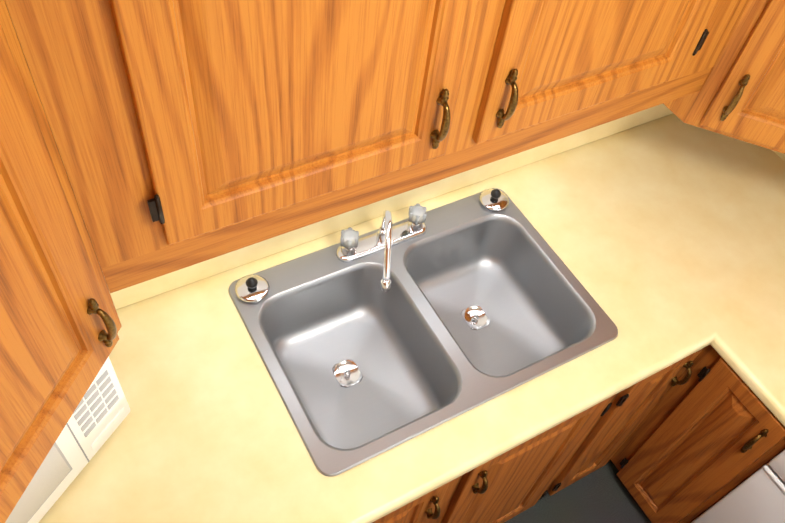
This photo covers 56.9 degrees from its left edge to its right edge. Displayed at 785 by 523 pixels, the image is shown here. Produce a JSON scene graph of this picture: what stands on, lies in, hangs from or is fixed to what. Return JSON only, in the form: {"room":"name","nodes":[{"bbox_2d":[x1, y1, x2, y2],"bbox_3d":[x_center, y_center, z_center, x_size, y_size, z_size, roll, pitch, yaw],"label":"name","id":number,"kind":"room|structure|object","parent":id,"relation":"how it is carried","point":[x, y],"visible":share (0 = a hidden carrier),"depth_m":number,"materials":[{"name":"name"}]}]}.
{"room":"kitchen","nodes":[
{"label":"kitchen","id":0,"kind":"room"},
{"bbox_2d":[504,459,651,522],"bbox_3d":[0.976,2.174,1.590,2.970,0.120,4.990,-21,58,-21],"label":"floor","id":1,"kind":"structure","parent":0,"point":[602,494],"depth_m":2.51,"materials":[{"name":"carpet"}]},
{"bbox_2d":[372,470,471,522],"bbox_3d":[-0.305,0.567,2.047,0.558,0.868,0.736,-21,58,-21],"label":"base cabinet","id":2,"kind":"object","parent":1,"relation":"on","point":[438,505],"depth_m":1.71,"materials":[{"name":"brown wood"}]},
{"bbox_2d":[448,384,635,522],"bbox_3d":[0.151,0.394,2.239,0.491,0.868,0.736,-21,58,-21],"label":"base cabinet","id":3,"kind":"object","parent":1,"relation":"on","point":[513,482],"depth_m":1.96,"materials":[{"name":"brown wood"}]},
{"bbox_2d":[556,348,703,492],"bbox_3d":[0.498,0.261,2.385,0.307,0.868,0.736,-21,58,-21],"label":"base cabinet","id":4,"kind":"object","parent":1,"relation":"on","point":[649,391],"depth_m":2.11,"materials":[{"name":"brown wood"}]},
{"bbox_2d":[611,345,784,522],"bbox_3d":[1.171,0.463,2.313,0.719,0.868,0.317,-21,58,-21],"label":"base cabinet","id":5,"kind":"object","parent":1,"relation":"on","point":[708,435],"visible":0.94,"depth_m":2.05,"materials":[{"name":"brown wood"}]},
{"bbox_2d":[39,104,784,522],"bbox_3d":[0.106,0.131,1.807,2.724,0.122,0.747,-21,58,-21],"label":"countertop","id":6,"kind":"structure","parent":5,"relation":"on","point":[659,228],"depth_m":1.79,"materials":[{"name":"beige laminate"}]},
{"bbox_2d":[5,356,130,522],"bbox_3d":[-0.810,0.345,1.363,0.326,0.296,0.500,25,53,12],"label":"microwave","id":7,"kind":"object","parent":6,"relation":"on","point":[100,414],"visible":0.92,"depth_m":1.42,"materials":[{"name":"white plastic"}]},
{"bbox_2d":[228,188,617,476],"bbox_3d":[0.074,0.180,1.910,0.847,0.199,0.570,-21,58,-21],"label":"sink","id":8,"kind":"object","parent":6,"relation":"in","point":[478,303],"visible":0.98,"depth_m":1.92,"materials":[{"name":"silver metal"}]},
{"bbox_2d":[235,274,269,302],"bbox_3d":[-0.348,0.057,1.794,0.086,0.048,0.086,-21,58,-21],"label":"strainer","id":9,"kind":"object","parent":8,"relation":"on","point":[251,288],"visible":1,"depth_m":1.79,"materials":[{"name":"silver metal"}]},
{"bbox_2d":[336,204,426,291],"bbox_3d":[0.021,-0.052,1.840,0.270,0.184,0.220,-21,58,-21],"label":"faucet","id":10,"kind":"object","parent":8,"relation":"on","point":[387,236],"visible":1,"depth_m":1.91,"materials":[{"name":"silver metal"}]},
{"bbox_2d":[479,188,508,210],"bbox_3d":[0.293,-0.187,2.064,0.086,0.048,0.086,-21,58,-21],"label":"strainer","id":11,"kind":"object","parent":8,"relation":"on","point":[494,199],"visible":1,"depth_m":2.06,"materials":[{"name":"silver metal"}]},
{"bbox_2d":[715,284,784,426],"bbox_3d":[1.592,0.715,1.539,0.725,0.122,1.800,-21,58,-21],"label":"countertop","id":12,"kind":"structure","parent":5,"relation":"on","point":[755,351],"depth_m":1.87,"materials":[{"name":"beige laminate"}]},
{"bbox_2d":[691,450,784,522],"bbox_3d":[1.339,0.817,2.062,0.648,0.862,0.596,-21,58,-21],"label":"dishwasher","id":13,"kind":"object","parent":1,"relation":"on","point":[758,496],"visible":1,"depth_m":1.93,"materials":[{"name":"white metal"}]},
{"bbox_3d":[-0.070,-0.402,1.742,2.970,2.580,0.120,-21,58,-21],"label":"wall","id":14,"kind":"structure","parent":0,"visible":0},
{"bbox_2d":[0,0,121,522],"bbox_3d":[-0.732,-0.034,0.836,0.670,0.855,0.672,-21,58,-21],"label":"upper cabinet","id":15,"kind":"object","parent":14,"relation":"attached to","point":[60,325],"visible":1,"depth_m":0.99,"materials":[{"name":"brown wood"}]},
{"bbox_2d":[4,0,511,291],"bbox_3d":[-0.216,-0.423,1.094,0.673,0.685,0.355,-21,58,-21],"label":"upper cabinet","id":16,"kind":"object","parent":14,"relation":"attached to","point":[186,133],"depth_m":1.07,"materials":[{"name":"brown wood"}]},
{"bbox_2d":[468,0,749,167],"bbox_3d":[0.388,-0.653,1.348,0.715,0.685,0.355,-21,58,-21],"label":"upper cabinet","id":17,"kind":"object","parent":14,"relation":"attached to","point":[563,67],"depth_m":1.41,"materials":[{"name":"brown wood"}]},
{"bbox_2d":[663,0,784,153],"bbox_3d":[1.073,-0.696,1.576,0.670,0.855,0.730,-21,58,-21],"label":"upper cabinet","id":18,"kind":"object","parent":14,"relation":"attached to","point":[740,95],"visible":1,"depth_m":1.67,"materials":[{"name":"brown wood"}]}
]}

